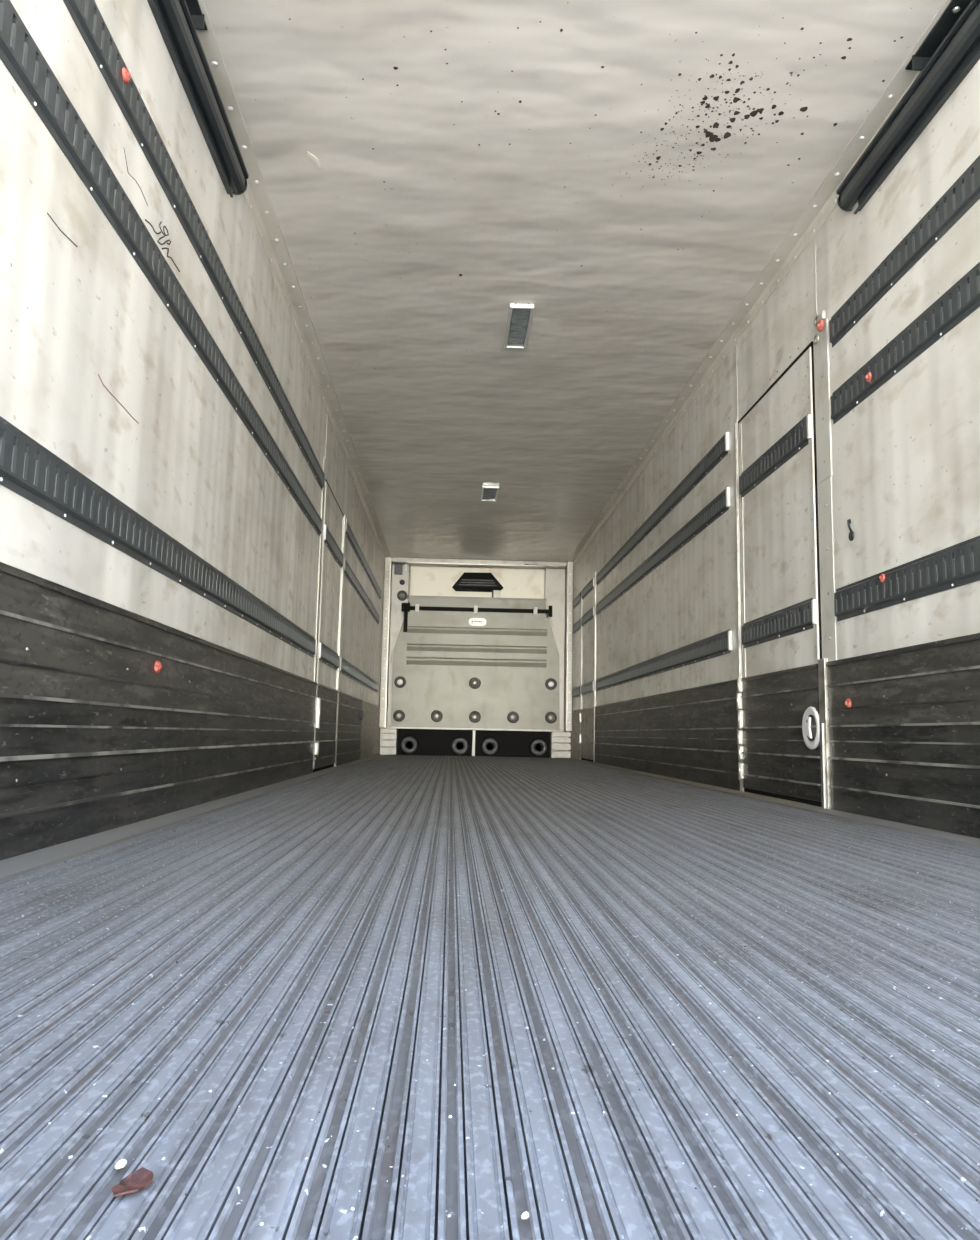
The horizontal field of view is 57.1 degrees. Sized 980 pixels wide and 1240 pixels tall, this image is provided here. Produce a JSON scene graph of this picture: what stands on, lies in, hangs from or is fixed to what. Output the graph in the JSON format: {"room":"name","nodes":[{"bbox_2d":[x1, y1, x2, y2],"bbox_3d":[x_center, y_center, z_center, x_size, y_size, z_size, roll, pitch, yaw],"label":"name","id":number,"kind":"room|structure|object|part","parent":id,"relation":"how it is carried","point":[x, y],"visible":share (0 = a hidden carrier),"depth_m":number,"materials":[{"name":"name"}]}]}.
{"room":"truck trailer interior","nodes":[
{"label":"truck trailer interior","id":0,"kind":"room"},
{"bbox_2d":[0,0,384,753],"bbox_3d":[-1.202,-0.252,6.008,0.070,2.764,12.250,1,-7,-2],"label":"wall","id":1,"kind":"structure","parent":0,"point":[70,315],"depth_m":2.68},
{"bbox_2d":[47,212,77,246],"bbox_3d":[-0.992,-0.903,2.089,0.003,0.015,0.160,1,-7,-2],"label":"scratch","id":2,"kind":"object","parent":1,"relation":"attached to","point":[47,212],"visible":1,"depth_m":2.09,"materials":[{"name":"grey"}]},
{"bbox_2d":[98,374,137,422],"bbox_3d":[-1.014,-0.601,2.463,0.003,0.025,0.304,1,-7,-2],"label":"scratch","id":3,"kind":"object","parent":1,"relation":"attached to","point":[98,374],"visible":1,"depth_m":2.44,"materials":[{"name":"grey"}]},
{"bbox_2d":[124,149,147,205],"bbox_3d":[-1.002,-1.251,2.548,0.002,0.049,0.206,1,-7,-2],"label":"scratch","id":4,"kind":"object","parent":1,"relation":"attached to","point":[124,149],"visible":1,"depth_m":2.53,"materials":[{"name":"grey"}]},
{"bbox_2d":[0,562,316,860],"bbox_3d":[-1.046,0.329,2.945,0.017,0.603,6.310,1,-7,-2],"label":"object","id":5,"kind":"object","parent":1,"relation":"attached to","point":[94,740],"visible":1,"depth_m":2.48,"materials":[{"name":"wood"}]},
{"bbox_2d":[154,661,161,672],"bbox_3d":[-1.030,0.147,2.804,0.017,0.040,0.040,1,-7,-2],"label":"plug","id":6,"kind":"object","parent":5,"relation":"attached to","point":[158,666],"visible":1,"depth_m":2.79,"materials":[{"name":"plastic"}]},
{"bbox_2d":[0,416,316,657],"bbox_3d":[-1.036,-0.200,2.966,0.018,0.134,6.180,1,-7,-2],"label":"track","id":7,"kind":"object","parent":1,"relation":"attached to","point":[28,469],"visible":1,"depth_m":2.45,"materials":[{"name":"grey metal"}]},
{"bbox_2d":[0,0,321,536],"bbox_3d":[-1.022,-1.023,3.076,0.014,0.136,6.190,1,-7,-2],"label":"track","id":8,"kind":"object","parent":1,"relation":"attached to","point":[20,54],"visible":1,"depth_m":2.40,"materials":[{"name":"grey metal"}]},
{"bbox_2d":[145,219,179,271],"bbox_3d":[-1.013,-1.186,2.796,0.005,0.086,0.331,1,-7,-2],"label":"handwritten scrawl","id":9,"kind":"object","parent":1,"relation":"attached to","point":[164,234],"visible":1,"depth_m":2.79,"materials":[{"name":"grey"}]},
{"bbox_2d":[63,0,324,489],"bbox_3d":[-1.016,-1.350,3.133,0.014,0.133,6.220,1,-7,-2],"label":"track","id":10,"kind":"object","parent":1,"relation":"attached to","point":[85,14],"visible":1,"depth_m":2.85,"materials":[{"name":"grey metal"}]},
{"bbox_2d":[122,67,130,83],"bbox_3d":[-0.969,-1.455,2.407,0.016,0.038,0.038,1,-7,-2],"label":"plug","id":11,"kind":"object","parent":10,"relation":"attached to","point":[126,75],"visible":1,"depth_m":2.40,"materials":[{"name":"plastic"}]},
{"bbox_2d":[147,0,248,196],"bbox_3d":[-0.944,-1.953,1.876,0.088,0.140,3.570,1,-7,-2],"label":"rail","id":12,"kind":"object","parent":1,"relation":"attached to","point":[174,21],"visible":0.99,"depth_m":3.03,"materials":[{"name":"grey metal"}]},
{"bbox_2d":[196,0,391,560],"bbox_3d":[-1.098,-1.529,6.134,0.085,0.055,12.170,1,-7,-2],"label":"trim","id":13,"kind":"structure","parent":1,"relation":"attached to","point":[256,195],"depth_m":4.45,"materials":[{"name":"white metal"}]},
{"bbox_2d":[313,457,325,750],"bbox_3d":[-1.175,-0.054,6.155,0.006,2.170,0.090,1,-7,-2],"label":"trim","id":14,"kind":"structure","parent":1,"relation":"attached to","point":[324,461],"depth_m":6.17,"materials":[{"name":"metal"}]},
{"bbox_2d":[325,412,327,458],"bbox_3d":[-1.153,-1.300,6.345,0.004,0.349,0.012,1,-7,-2],"label":"trim","id":15,"kind":"structure","parent":1,"relation":"attached to","point":[327,412],"depth_m":6.34,"materials":[{"name":"metal"}]},
{"bbox_2d":[313,478,343,771],"bbox_3d":[-1.186,0.083,6.744,0.037,2.046,1.120,1,-7,-2],"label":"door","id":16,"kind":"structure","parent":1,"relation":"in","point":[325,740],"depth_m":6.65,"materials":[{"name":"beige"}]},
{"bbox_3d":[-1.204,0.787,6.658,0.017,0.579,1.084,1,-7,-2],"label":"kick plate","id":17,"kind":"part","parent":16,"relation":"part of","materials":[{"name":"wood"}]},
{"bbox_2d":[334,515,345,766],"bbox_3d":[-1.224,0.157,7.342,0.014,2.050,0.080,1,-7,-2],"label":"trim","id":18,"kind":"structure","parent":1,"relation":"attached to","point":[344,528],"depth_m":7.33,"materials":[{"name":"metal"}]},
{"bbox_2d":[336,691,362,765],"bbox_3d":[-1.277,0.999,8.237,0.017,0.603,2.010,1,-7,-2],"label":"kick plate","id":19,"kind":"object","parent":1,"relation":"attached to","point":[349,738],"visible":0.95,"depth_m":8.11,"materials":[{"name":"wood"}]},
{"bbox_2d":[360,710,362,719],"bbox_3d":[-1.299,0.959,9.104,0.020,0.109,0.109,1,-7,-2],"label":"drain fitting","id":20,"kind":"object","parent":19,"relation":"attached to","point":[361,711],"visible":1,"depth_m":9.07,"materials":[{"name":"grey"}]},
{"bbox_2d":[340,657,377,692],"bbox_3d":[-1.311,0.599,9.280,0.018,0.134,3.880,1,-7,-2],"label":"track","id":21,"kind":"object","parent":1,"relation":"attached to","point":[347,669],"visible":0.98,"depth_m":8.70,"materials":[{"name":"grey metal"}]},
{"bbox_2d":[344,558,379,623],"bbox_3d":[-1.291,-0.237,9.291,0.018,0.136,3.690,1,-7,-2],"label":"track","id":22,"kind":"object","parent":1,"relation":"attached to","point":[348,572],"visible":0.99,"depth_m":8.79,"materials":[{"name":"grey metal"}]},
{"bbox_2d":[346,518,380,598],"bbox_3d":[-1.288,-0.555,9.417,0.018,0.133,3.860,1,-7,-2],"label":"track","id":23,"kind":"object","parent":1,"relation":"attached to","point":[350,536],"visible":0.98,"depth_m":8.83,"materials":[{"name":"grey metal"}]},
{"bbox_2d":[360,701,379,758],"bbox_3d":[-1.368,1.264,10.329,0.017,0.603,2.190,1,-7,-2],"label":"kick plate","id":24,"kind":"object","parent":1,"relation":"attached to","point":[369,729],"visible":0.98,"depth_m":10.16,"materials":[{"name":"metal"}]},
{"bbox_2d":[380,563,568,747],"bbox_3d":[-0.181,0.542,12.091,2.500,2.764,0.080,1,-7,-2],"label":"wall","id":25,"kind":"structure","parent":0,"point":[424,580],"depth_m":12.18,"materials":[{"name":"white metal"}]},
{"bbox_2d":[391,595,559,731],"bbox_3d":[-0.178,0.576,11.807,2.165,1.723,0.436,1,-7,-2],"label":"bulkhead panel","id":26,"kind":"object","parent":25,"relation":"attached to","point":[460,663],"visible":1,"depth_m":11.61,"materials":[{"name":"white"}]},
{"bbox_3d":[-1.096,-0.032,11.660,0.110,0.380,0.060,1,-7,-2],"label":"drive lever","id":27,"kind":"part","parent":26,"relation":"part of","materials":[{"name":"black metal"}]},
{"bbox_3d":[-0.162,0.026,11.674,0.230,0.104,0.030,1,-7,-2],"label":"name plate","id":28,"kind":"part","parent":26,"relation":"part of","materials":[{"name":"white plastic"}]},
{"bbox_2d":[452,572,502,597],"bbox_3d":[-0.166,-0.448,12.005,0.675,0.352,0.300,1,-7,-2],"label":"hood","id":29,"kind":"object","parent":25,"relation":"attached to","point":[469,581],"visible":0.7,"depth_m":11.90,"materials":[{"name":"black plastic"}]},
{"bbox_3d":[0.083,-0.332,11.976,0.115,0.124,0.070,1,-7,-2],"label":"support leg","id":30,"kind":"part","parent":29,"relation":"part of","materials":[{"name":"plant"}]},
{"bbox_2d":[0,754,979,1239],"bbox_3d":[0.058,1.085,5.853,2.500,0.120,12.170,1,-7,-2],"label":"floor","id":31,"kind":"structure","parent":0,"point":[135,1054],"depth_m":0.88,"materials":[{"name":"grey metal"}]},
{"bbox_2d":[115,1159,126,1168],"bbox_3d":[-0.234,0.345,0.570,0.007,0.002,0.010,1,-7,-2],"label":"paper scrap","id":32,"kind":"object","parent":31,"relation":"on","point":[120,1164],"visible":1,"depth_m":0.57,"materials":[{"name":"beige paper"}]},
{"bbox_2d":[112,1167,152,1196],"bbox_3d":[-0.215,0.340,0.543,0.020,0.005,0.030,1,-7,-2],"label":"dry leaf","id":33,"kind":"object","parent":31,"relation":"on","point":[138,1180],"visible":1,"depth_m":0.55,"materials":[{"name":"brown plant"}]},
{"bbox_2d":[380,729,397,754],"bbox_3d":[-1.297,1.570,11.620,0.203,0.325,0.460,1,-7,-2],"label":"block","id":34,"kind":"object","parent":31,"relation":"on","point":[389,743],"visible":0.99,"depth_m":11.40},
{"bbox_2d":[379,557,391,727],"bbox_3d":[-1.366,0.294,11.841,0.085,2.229,0.335,1,-7,-2],"label":"post","id":35,"kind":"object","parent":34,"relation":"on","point":[388,561],"visible":0.99,"depth_m":11.71,"materials":[{"name":"metal"}]},
{"bbox_2d":[387,565,408,727],"bbox_3d":[-1.213,0.342,11.960,0.226,2.169,0.100,1,-7,-2],"label":"panel","id":36,"kind":"object","parent":34,"relation":"on","point":[397,616],"visible":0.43,"depth_m":11.96,"materials":[{"name":"white metal"}]},
{"bbox_2d":[394,564,402,574],"bbox_3d":[-1.219,-0.672,12.000,0.110,0.130,0.075,1,-7,-2],"label":"junction box","id":37,"kind":"object","parent":36,"relation":"attached to","point":[398,569],"visible":1,"depth_m":11.96,"materials":[{"name":"grey"}]},
{"bbox_3d":[-1.218,-0.676,11.966,0.090,0.120,0.005,1,-7,-2],"label":"lid","id":38,"kind":"part","parent":37,"relation":"part of","materials":[{"name":"grey plastic"}]},
{"bbox_2d":[397,579,406,600],"bbox_3d":[-1.167,-0.400,11.981,0.135,0.283,0.050,1,-7,-2],"label":"gauge","id":39,"kind":"object","parent":36,"relation":"attached to","point":[401,595],"visible":1,"depth_m":11.96,"materials":[{"name":"black paint"}]},
{"bbox_2d":[397,729,549,757],"bbox_3d":[-0.206,1.581,11.560,1.958,0.330,0.150,1,-7,-2],"label":"panel","id":40,"kind":"object","parent":31,"relation":"on","point":[440,742],"visible":1,"depth_m":11.58,"materials":[{"name":"black plastic"}]},
{"bbox_3d":[-0.209,1.578,11.540,0.040,0.330,0.110,1,-7,-2],"label":"post","id":41,"kind":"part","parent":40,"relation":"part of","materials":[{"name":"white metal"}]},
{"bbox_2d":[521,1211,528,1218],"bbox_3d":[0.020,0.343,0.518,0.005,0.002,0.006,1,-7,-2],"label":"chip","id":42,"kind":"object","parent":31,"relation":"on","point":[525,1215],"visible":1,"depth_m":0.52,"materials":[{"name":"beige"}]},
{"bbox_2d":[549,732,570,757],"bbox_3d":[0.897,1.623,11.709,0.244,0.325,0.460,1,-7,-2],"label":"block","id":43,"kind":"object","parent":31,"relation":"on","point":[560,746],"visible":1,"depth_m":11.49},
{"bbox_2d":[544,569,564,730],"bbox_3d":[0.858,0.393,12.044,0.264,2.169,0.100,1,-7,-2],"label":"panel","id":44,"kind":"object","parent":43,"relation":"on","point":[554,578],"visible":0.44,"depth_m":12.06,"materials":[{"name":"white metal"}]},
{"bbox_2d":[564,561,572,730],"bbox_3d":[1.036,0.352,11.939,0.075,2.229,0.335,1,-7,-2],"label":"post","id":45,"kind":"object","parent":43,"relation":"on","point":[569,568],"visible":0.99,"depth_m":11.83,"materials":[{"name":"metal"}]},
{"bbox_2d":[203,0,945,561],"bbox_3d":[0.109,-1.562,6.190,2.500,0.070,12.170,1,-7,-2],"label":"ceiling","id":46,"kind":"structure","parent":0,"point":[435,407],"depth_m":3.88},
{"bbox_2d":[185,0,207,29],"bbox_3d":[-0.953,-1.950,2.717,0.071,0.072,0.500,1,-7,-2],"label":"bracket","id":47,"kind":"object","parent":46,"relation":"attached to","point":[198,18],"visible":0.39,"depth_m":2.91,"materials":[{"name":"black metal"}]},
{"bbox_2d":[307,151,321,168],"bbox_3d":[-0.709,-1.865,3.648,0.024,0.003,0.115,-2,-8,21],"label":"dent","id":48,"kind":"object","parent":46,"relation":"attached to","point":[310,155],"visible":1,"depth_m":3.64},
{"bbox_2d":[392,557,566,569],"bbox_3d":[-0.143,-0.742,12.038,2.318,0.081,0.310,1,-7,-2],"label":"rail","id":49,"kind":"object","parent":46,"relation":"attached to","point":[402,561],"visible":1,"depth_m":11.93,"materials":[{"name":"metal"}]},
{"bbox_2d":[407,565,410,597],"bbox_3d":[-1.081,-0.515,11.979,0.034,0.442,0.032,1,-7,-2],"label":"hose","id":50,"kind":"object","parent":49,"relation":"hanging from","point":[409,565],"visible":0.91,"depth_m":11.96,"materials":[{"name":"plastic"}]},
{"bbox_2d":[481,485,498,500],"bbox_3d":[-0.004,-1.209,8.618,0.157,0.022,0.506,1,-7,-2],"label":"recessed light","id":51,"kind":"object","parent":46,"relation":"in","point":[489,493],"visible":1,"depth_m":8.59,"materials":[{"name":"white"}]},
{"bbox_2d":[504,302,533,348],"bbox_3d":[0.161,-1.655,5.090,0.130,0.022,0.546,1,-7,-2],"label":"recessed light","id":52,"kind":"object","parent":46,"relation":"in","point":[520,315],"visible":1,"depth_m":5.06,"materials":[{"name":"white"}]},
{"bbox_2d":[289,17,902,275],"bbox_3d":[0.320,-1.842,3.678,2.081,0.001,1.805,1,-7,-2],"label":"stains","id":53,"kind":"object","parent":46,"relation":"attached to","point":[712,138],"depth_m":3.33,"materials":[{"name":"brown"}]},
{"bbox_2d":[905,0,970,70],"bbox_3d":[1.465,-1.889,2.835,0.071,0.072,0.500,1,-7,-2],"label":"bracket","id":54,"kind":"object","parent":46,"relation":"attached to","point":[955,8],"visible":0.62,"depth_m":2.93,"materials":[{"name":"black metal"}]},
{"bbox_2d":[569,59,979,757],"bbox_3d":[1.365,-0.190,6.112,0.070,2.764,12.250,1,-7,-2],"label":"wall","id":55,"kind":"structure","parent":0,"point":[905,476],"depth_m":3.53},
{"bbox_2d":[572,709,579,758],"bbox_3d":[1.075,1.421,11.192,0.017,0.603,0.650,1,-7,-2],"label":"kick plate","id":56,"kind":"object","parent":55,"relation":"attached to","point":[576,724],"visible":0.97,"depth_m":11.21,"materials":[{"name":"wood"}]},
{"bbox_2d":[572,686,579,697],"bbox_3d":[1.086,0.904,11.309,0.014,0.134,0.650,1,-7,-2],"label":"track","id":57,"kind":"object","parent":55,"relation":"attached to","point":[576,690],"visible":0.99,"depth_m":11.27,"materials":[{"name":"grey metal"}]},
{"bbox_2d":[573,592,580,608],"bbox_3d":[1.108,-0.249,11.455,0.014,0.133,0.650,1,-7,-2],"label":"track","id":58,"kind":"object","parent":55,"relation":"attached to","point":[577,600],"visible":1,"depth_m":11.44,"materials":[{"name":"grey metal"}]},
{"bbox_2d":[573,618,580,633],"bbox_3d":[1.102,0.080,11.414,0.014,0.136,0.650,1,-7,-2],"label":"track","id":59,"kind":"object","parent":55,"relation":"attached to","point":[577,626],"visible":1,"depth_m":11.35,"materials":[{"name":"grey metal"}]},
{"bbox_2d":[580,596,581,759],"bbox_3d":[1.107,0.693,10.928,0.014,1.980,0.040,1,-7,-2],"label":"trim","id":60,"kind":"structure","parent":55,"relation":"attached to","point":[581,596],"depth_m":10.92,"materials":[{"name":"metal"}]},
{"bbox_2d":[579,577,593,761],"bbox_3d":[1.119,0.589,10.412,0.037,2.058,1.000,1,-7,-2],"label":"door","id":61,"kind":"structure","parent":55,"relation":"in","point":[586,717],"depth_m":10.38,"materials":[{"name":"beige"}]},
{"bbox_3d":[1.109,1.299,10.326,0.017,0.579,0.964,1,-7,-2],"label":"kick plate","id":62,"kind":"part","parent":61,"relation":"part of","materials":[{"name":"wood"}]},
{"bbox_2d":[593,571,595,761],"bbox_3d":[1.153,0.503,9.899,0.014,2.100,0.050,1,-7,-2],"label":"trim","id":63,"kind":"structure","parent":55,"relation":"attached to","point":[595,571],"depth_m":9.89,"materials":[{"name":"metal"}]},
{"bbox_2d":[596,431,728,584],"bbox_3d":[1.276,-0.742,7.565,0.018,0.133,4.740,1,-7,-2],"label":"track","id":64,"kind":"object","parent":55,"relation":"attached to","point":[720,449],"visible":1,"depth_m":6.51,"materials":[{"name":"grey metal"}]},
{"bbox_2d":[596,487,729,614],"bbox_3d":[1.270,-0.413,7.523,0.018,0.136,4.740,1,-7,-2],"label":"track","id":65,"kind":"object","parent":55,"relation":"attached to","point":[719,505],"visible":1,"depth_m":6.46,"materials":[{"name":"grey metal"}]},
{"bbox_2d":[596,629,731,690],"bbox_3d":[1.254,0.411,7.418,0.018,0.134,4.740,1,-7,-2],"label":"track","id":66,"kind":"object","parent":55,"relation":"attached to","point":[719,644],"visible":1,"depth_m":6.33,"materials":[{"name":"grey metal"}]},
{"bbox_2d":[594,679,739,790],"bbox_3d":[1.243,0.932,7.332,0.017,0.603,4.940,1,-7,-2],"label":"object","id":67,"kind":"object","parent":55,"relation":"attached to","point":[690,734],"visible":0.91,"depth_m":6.20,"materials":[{"name":"wood"}]},
{"bbox_2d":[588,762,804,803],"bbox_3d":[1.218,1.181,6.890,0.095,0.005,5.950,1,-7,-2],"label":"trim","id":68,"kind":"structure","parent":55,"relation":"attached to","point":[650,774],"depth_m":5.13,"materials":[{"name":"grey metal"}]},
{"bbox_2d":[736,342,737,418],"bbox_3d":[1.398,-1.349,5.096,0.004,0.469,0.013,1,-7,-2],"label":"trim","id":69,"kind":"structure","parent":55,"relation":"attached to","point":[736,342],"depth_m":5.09,"materials":[{"name":"metal"}]},
{"bbox_2d":[734,419,743,790],"bbox_3d":[1.370,-0.103,4.951,0.010,2.060,0.050,1,-7,-2],"label":"trim","id":70,"kind":"structure","parent":55,"relation":"attached to","point":[736,421],"depth_m":4.97,"materials":[{"name":"metal"}]},
{"bbox_2d":[567,0,950,565],"bbox_3d":[1.314,-1.471,6.231,0.085,0.055,12.170,1,-7,-2],"label":"trim","id":71,"kind":"structure","parent":55,"relation":"attached to","point":[824,200],"depth_m":4.42,"materials":[{"name":"white metal"}]},
{"bbox_2d":[739,338,811,419],"bbox_3d":[1.417,-1.203,4.537,0.003,0.044,1.030,1,-7,-2],"label":"trim","id":72,"kind":"structure","parent":55,"relation":"attached to","point":[806,338],"depth_m":4.44,"materials":[{"name":"metal"}]},
{"bbox_2d":[736,341,821,806],"bbox_3d":[1.380,-0.165,4.412,0.037,2.046,1.070,1,-7,-2],"label":"door","id":73,"kind":"structure","parent":55,"relation":"in","point":[778,719],"depth_m":4.30,"materials":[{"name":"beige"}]},
{"bbox_3d":[1.371,0.538,4.316,0.017,0.579,1.012,1,-7,-2],"label":"kick plate","id":74,"kind":"part","parent":73,"relation":"part of","materials":[{"name":"wood"}]},
{"bbox_3d":[1.380,0.466,3.906,0.014,0.095,0.060,1,-7,-2],"label":"latch handle","id":75,"kind":"part","parent":73,"relation":"part of","materials":[{"name":"white plastic"}]},
{"bbox_3d":[1.389,0.466,3.888,0.016,0.184,0.184,1,-7,-2],"label":"latch plate","id":76,"kind":"part","parent":73,"relation":"part of","materials":[{"name":"white plastic"}]},
{"bbox_2d":[813,235,816,329],"bbox_3d":[1.446,-1.498,4.002,0.004,0.449,0.016,1,-7,-2],"label":"trim","id":77,"kind":"structure","parent":55,"relation":"attached to","point":[815,295],"depth_m":4.00,"materials":[{"name":"metal"}]},
{"bbox_2d":[814,310,825,344],"bbox_3d":[1.434,-1.272,3.917,0.016,0.124,0.102,1,-7,-2],"label":"latch keeper","id":78,"kind":"object","parent":55,"relation":"attached to","point":[822,315],"visible":0.9,"depth_m":3.91,"materials":[{"name":"metal"}]},
{"bbox_2d":[814,334,818,344],"bbox_3d":[1.429,-1.229,3.941,0.006,0.044,0.044,1,-7,-2],"label":"washer","id":79,"kind":"object","parent":78,"relation":"in","point":[815,342],"depth_m":3.93,"materials":[{"name":"metal"}]},
{"bbox_2d":[816,319,823,331],"bbox_3d":[1.418,-1.269,3.880,0.022,0.052,0.052,1,-7,-2],"label":"plug","id":80,"kind":"object","parent":78,"relation":"attached to","point":[820,324],"visible":1,"depth_m":3.87,"materials":[{"name":"plastic"}]},
{"bbox_3d":[1.435,-1.312,3.896,0.016,0.037,0.050,1,-7,-2],"label":"keeper plate","id":81,"kind":"part","parent":78,"relation":"part of","materials":[{"name":"metal"}]},
{"bbox_2d":[822,723,825,808],"bbox_3d":[1.394,0.604,3.736,0.026,0.350,0.007,1,-7,-2],"label":"trim","id":82,"kind":"structure","parent":55,"relation":"attached to","point":[822,723],"depth_m":3.73,"materials":[{"name":"metal"}]},
{"bbox_2d":[818,658,830,808],"bbox_3d":[1.400,0.471,3.758,0.020,0.620,0.067,1,-7,-2],"label":"trim","id":83,"kind":"structure","parent":55,"relation":"attached to","point":[822,668],"depth_m":3.75,"materials":[{"name":"metal"}]},
{"bbox_2d":[813,318,836,661],"bbox_3d":[1.427,-0.554,3.839,0.008,1.475,0.148,1,-7,-2],"label":"trim","id":84,"kind":"structure","parent":55,"relation":"attached to","point":[821,349],"depth_m":3.83,"materials":[{"name":"metal"}]},
{"bbox_2d":[847,519,853,540],"bbox_3d":[1.428,-0.358,3.573,0.023,0.090,0.040,1,-7,-2],"label":"hook","id":85,"kind":"object","parent":55,"relation":"attached to","point":[851,533],"visible":1,"depth_m":3.56,"materials":[{"name":"black paint"}]},
{"bbox_3d":[1.428,-0.374,3.575,0.023,0.057,0.030,1,-7,-2],"label":"hook arm","id":86,"kind":"part","parent":85,"relation":"part of","materials":[{"name":"black paint"}]},
{"bbox_2d":[826,633,979,838],"bbox_3d":[1.484,0.234,1.818,0.017,0.603,3.835,1,-7,-2],"label":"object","id":87,"kind":"object","parent":55,"relation":"attached to","point":[906,748],"visible":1,"depth_m":3.05,"materials":[{"name":"wood"}]},
{"bbox_2d":[844,699,850,708],"bbox_3d":[1.405,0.329,3.544,0.017,0.040,0.040,1,-7,-2],"label":"plug","id":88,"kind":"object","parent":87,"relation":"attached to","point":[847,703],"visible":1,"depth_m":3.54,"materials":[{"name":"plastic"}]},
{"bbox_2d":[829,155,979,346],"bbox_3d":[1.521,-1.448,1.980,0.014,0.133,3.690,1,-7,-2],"label":"track","id":89,"kind":"object","parent":55,"relation":"attached to","point":[964,193],"visible":1,"depth_m":3.13,"materials":[{"name":"grey metal"}]},
{"bbox_2d":[830,262,979,423],"bbox_3d":[1.515,-1.119,1.943,0.014,0.136,3.700,1,-7,-2],"label":"track","id":90,"kind":"object","parent":55,"relation":"attached to","point":[962,299],"visible":0.98,"depth_m":3.11,"materials":[{"name":"grey metal"}]},
{"bbox_2d":[865,372,870,381],"bbox_3d":[1.435,-0.924,3.423,0.015,0.036,0.036,1,-7,-2],"label":"plug","id":91,"kind":"object","parent":90,"relation":"attached to","point":[868,375],"visible":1,"depth_m":3.42,"materials":[{"name":"plastic"}]},
{"bbox_2d":[834,535,979,621],"bbox_3d":[1.498,-0.294,1.848,0.014,0.134,3.720,1,-7,-2],"label":"track","id":92,"kind":"object","parent":55,"relation":"attached to","point":[957,565],"visible":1,"depth_m":3.06,"materials":[{"name":"grey metal"}]},
{"bbox_2d":[879,574,884,581],"bbox_3d":[1.423,-0.153,3.275,0.014,0.032,0.032,1,-7,-2],"label":"plug","id":93,"kind":"object","parent":92,"relation":"attached to","point":[882,576],"visible":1,"depth_m":3.27,"materials":[{"name":"plastic"}]},
{"bbox_2d":[836,0,979,213],"bbox_3d":[1.527,-1.897,1.941,0.088,0.140,3.500,1,-7,-2],"label":"rail","id":94,"kind":"object","parent":55,"relation":"attached to","point":[958,53],"visible":0.96,"depth_m":3.07,"materials":[{"name":"grey metal"}]}
]}

